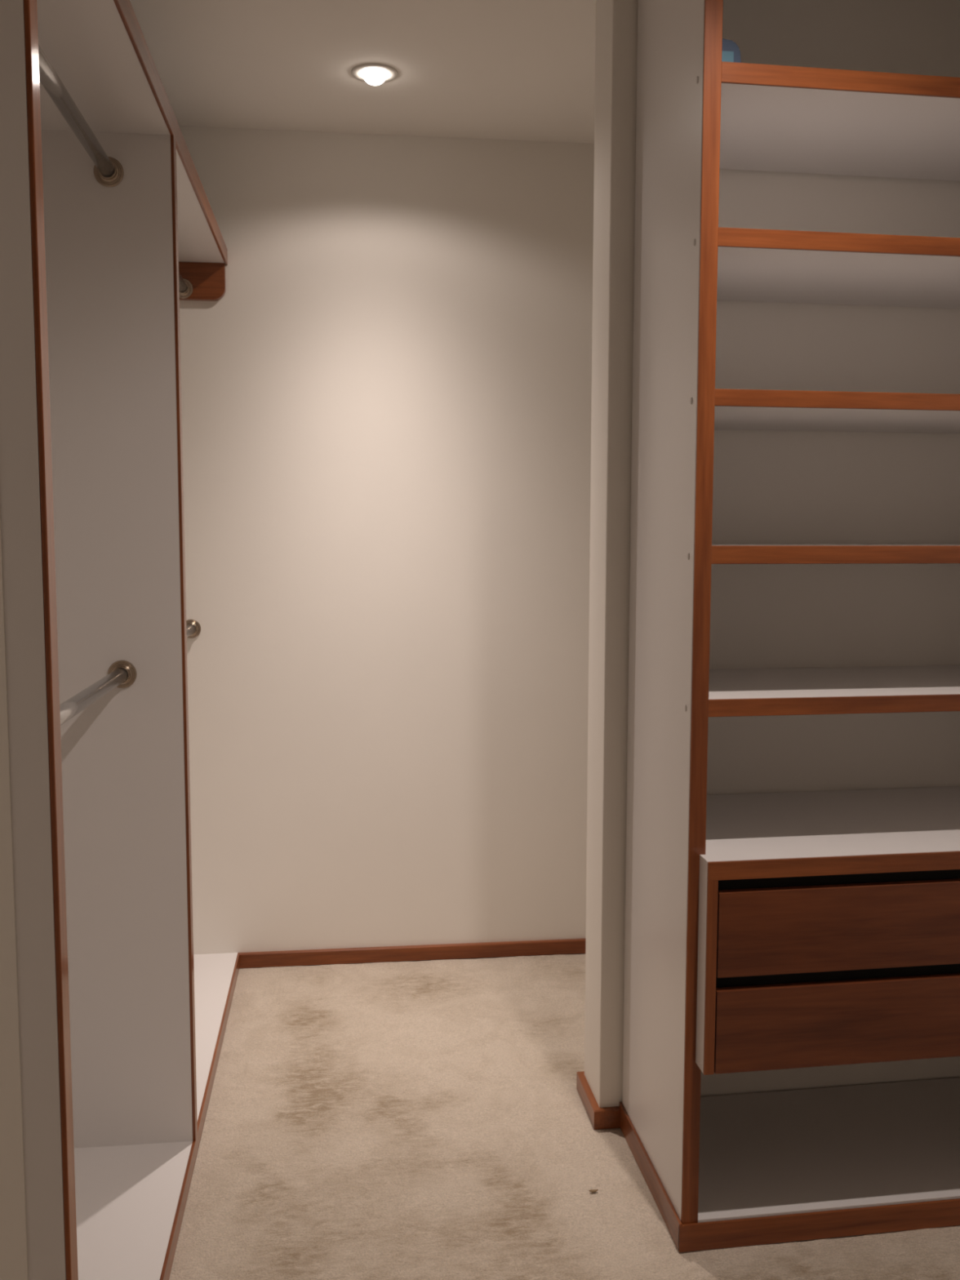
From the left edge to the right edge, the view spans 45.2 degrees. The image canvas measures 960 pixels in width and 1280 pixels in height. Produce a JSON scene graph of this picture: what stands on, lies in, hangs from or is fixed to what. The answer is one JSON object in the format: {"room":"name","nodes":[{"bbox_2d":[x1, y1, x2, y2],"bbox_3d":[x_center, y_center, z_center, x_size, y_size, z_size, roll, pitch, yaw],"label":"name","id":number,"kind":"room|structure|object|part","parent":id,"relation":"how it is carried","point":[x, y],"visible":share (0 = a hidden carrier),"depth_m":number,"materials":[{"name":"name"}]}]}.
{"room":"walk-in closet","nodes":[
{"label":"walk-in closet","id":0,"kind":"room"},
{"bbox_2d":[0,515,28,1279],"bbox_3d":[-0.790,-0.018,1.191,0.581,2.432,0.035,-1,5,-7],"label":"wall","id":1,"kind":"structure","parent":0,"point":[13,1233],"depth_m":1.25,"materials":[{"name":"paint"}]},
{"bbox_2d":[129,0,596,143],"bbox_3d":[0.235,-1.277,1.073,2.750,0.100,4.700,-1,5,-7],"label":"ceiling","id":2,"kind":"structure","parent":0,"point":[493,69],"depth_m":2.76,"materials":[{"name":"paint"}]},
{"bbox_2d":[351,62,397,85],"bbox_3d":[-0.259,-1.378,2.829,0.114,0.028,0.114,-1,5,-7],"label":"recessed light","id":3,"kind":"object","parent":2,"relation":"in","point":[375,74],"visible":1,"depth_m":2.81,"materials":[{"name":"white"}]},
{"bbox_3d":[-0.259,-1.378,2.829,0.058,0.028,0.058,-1,5,-7],"label":"bulb","id":4,"kind":"part","parent":3,"relation":"part of","materials":[{"name":"white glass"}]},
{"bbox_2d":[178,125,594,954],"bbox_3d":[-0.046,-0.229,3.459,2.750,2.432,0.100,-1,5,-7],"label":"wall","id":5,"kind":"structure","parent":0,"point":[386,395],"depth_m":3.38,"materials":[{"name":"paint"}]},
{"bbox_2d":[239,937,586,968],"bbox_3d":[0.250,0.944,3.547,1.943,0.042,0.014,-1,5,-7],"label":"baseboard","id":6,"kind":"structure","parent":5,"relation":"attached to","point":[566,946],"depth_m":3.48,"materials":[{"name":"brown wood"}]},
{"bbox_2d":[168,953,959,1279],"bbox_3d":[0.230,1.176,1.302,2.750,0.004,4.700,-1,5,-7],"label":"floor","id":7,"kind":"structure","parent":0,"point":[420,1119],"depth_m":2.42,"materials":[{"name":"beige carpet"}]},
{"bbox_2d":[0,0,239,1279],"bbox_3d":[-0.895,0.038,2.248,0.628,2.082,2.136,-1,5,-7],"label":"wardrobe","id":8,"kind":"object","parent":7,"relation":"on","point":[122,1027],"depth_m":2.21,"materials":[{"name":"white laminate"}]},
{"bbox_3d":[-0.482,0.134,1.244,0.040,2.081,0.033,-1,5,-7],"label":"panel","id":9,"kind":"part","parent":8,"relation":"part of","materials":[{"name":"white laminate"}]},
{"bbox_3d":[-0.639,-0.836,1.671,0.055,0.055,1.028,-1,5,-7],"label":"clothes rail","id":10,"kind":"part","parent":8,"relation":"part of","materials":[{"name":"silver metal"}]},
{"bbox_3d":[-0.641,0.115,1.759,0.055,0.055,1.028,-1,5,-7],"label":"clothes rail","id":11,"kind":"part","parent":8,"relation":"part of","materials":[{"name":"silver metal"}]},
{"bbox_3d":[-0.899,0.038,2.257,0.621,1.997,0.033,-1,5,-7],"label":"divider panel","id":12,"kind":"part","parent":8,"relation":"part of","materials":[{"name":"white laminate"}]},
{"bbox_2d":[36,0,224,262],"bbox_3d":[-0.898,-0.978,2.169,0.621,0.042,2.103,-1,5,-7],"label":"shelf","id":13,"kind":"object","parent":8,"relation":"attached to","point":[99,50],"depth_m":1.98,"materials":[{"name":"white laminate"}]},
{"bbox_3d":[-0.837,1.096,1.827,0.621,0.030,1.028,-1,5,-7],"label":"panel","id":14,"kind":"part","parent":8,"relation":"part of","materials":[{"name":"white laminate"}]},
{"bbox_3d":[-0.767,-0.934,2.715,0.055,0.055,1.020,-1,5,-7],"label":"clothes rail","id":15,"kind":"part","parent":8,"relation":"part of","materials":[{"name":"silver metal"}]},
{"bbox_3d":[-0.770,0.016,2.815,0.055,0.055,1.042,-1,5,-7],"label":"clothes rail","id":16,"kind":"part","parent":8,"relation":"part of","materials":[{"name":"silver metal"}]},
{"bbox_3d":[-0.967,0.997,2.883,0.621,0.030,1.042,-1,5,-7],"label":"panel","id":17,"kind":"part","parent":8,"relation":"part of","materials":[{"name":"white laminate"}]},
{"bbox_2d":[588,1189,598,1192],"bbox_3d":[0.223,1.081,2.264,0.019,0.003,0.007,-1,5,-7],"label":"scrap","id":18,"kind":"object","parent":7,"relation":"on","point":[590,1190],"visible":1,"depth_m":2.26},
{"bbox_2d":[618,0,959,1252],"bbox_3d":[0.847,-0.123,2.240,1.034,2.412,0.521,-1,5,-7],"label":"shelving unit","id":19,"kind":"object","parent":7,"relation":"on","point":[750,1169],"depth_m":2.09,"materials":[{"name":"white laminate"}]},
{"bbox_3d":[0.354,-0.120,2.192,0.030,2.412,0.434,-1,5,-7],"label":"panel","id":20,"kind":"part","parent":19,"relation":"part of","materials":[{"name":"white laminate"}]},
{"bbox_3d":[0.369,0.561,2.232,0.018,0.346,0.484,-1,5,-7],"label":"panel","id":21,"kind":"part","parent":19,"relation":"part of","materials":[{"name":"white laminate"}]},
{"bbox_2d":[721,38,741,62],"bbox_3d":[0.414,-0.989,1.987,0.047,0.059,0.091,-1,5,-7],"label":"packet","id":22,"kind":"object","parent":19,"relation":"on","point":[731,52],"visible":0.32,"depth_m":1.94,"materials":[{"name":"plastic"}]},
{"bbox_3d":[0.849,0.540,2.302,0.989,0.380,0.520,-1,5,-7],"label":"drawer unit","id":23,"kind":"part","parent":19,"relation":"part of","materials":[{"name":"brown wood"}]},
{"bbox_3d":[0.845,1.034,2.374,0.967,0.024,0.468,-1,5,-7],"label":"panel","id":24,"kind":"part","parent":19,"relation":"part of","materials":[{"name":"white laminate"}]},
{"bbox_3d":[0.849,0.367,2.288,0.989,0.032,0.514,-1,5,-7],"label":"panel","id":25,"kind":"part","parent":19,"relation":"part of","materials":[{"name":"white laminate"}]},
{"bbox_3d":[0.846,0.093,2.289,0.967,0.029,0.462,-1,5,-7],"label":"shelf","id":26,"kind":"part","parent":19,"relation":"part of","materials":[{"name":"white laminate"}]},
{"bbox_3d":[0.847,-0.172,2.264,0.967,0.030,0.462,-1,5,-7],"label":"shelf","id":27,"kind":"part","parent":19,"relation":"part of","materials":[{"name":"white laminate"}]},
{"bbox_3d":[0.877,0.676,2.084,0.947,0.149,0.018,-1,5,-9],"label":"drawer","id":28,"kind":"part","parent":19,"relation":"part of","materials":[{"name":"brown wood"}]},
{"bbox_3d":[0.847,-0.436,2.240,0.967,0.027,0.462,-1,5,-7],"label":"shelf","id":29,"kind":"part","parent":19,"relation":"part of","materials":[{"name":"white laminate"}]},
{"bbox_3d":[0.877,0.503,2.068,0.947,0.151,0.018,-1,5,-9],"label":"drawer","id":30,"kind":"part","parent":19,"relation":"part of","materials":[{"name":"brown wood"}]},
{"bbox_3d":[0.848,-0.699,2.215,0.967,0.029,0.462,-1,5,-7],"label":"shelf","id":31,"kind":"part","parent":19,"relation":"part of","materials":[{"name":"white laminate"}]},
{"bbox_3d":[0.849,-0.962,2.191,0.967,0.031,0.462,-1,5,-7],"label":"shelf","id":32,"kind":"part","parent":19,"relation":"part of","materials":[{"name":"white laminate"}]},
{"bbox_2d":[584,0,959,1107],"bbox_3d":[0.790,-0.144,2.567,1.092,2.432,0.159,-1,5,-9],"label":"wall","id":33,"kind":"structure","parent":0,"point":[770,486],"depth_m":2.46,"materials":[{"name":"paint"}]},
{"bbox_2d":[576,1071,620,1129],"bbox_3d":[0.781,1.026,2.675,1.108,0.042,0.188,-1,5,-9],"label":"baseboard","id":34,"kind":"structure","parent":33,"relation":"attached to","point":[606,1117],"depth_m":2.51,"materials":[{"name":"brown wood"}]}
]}

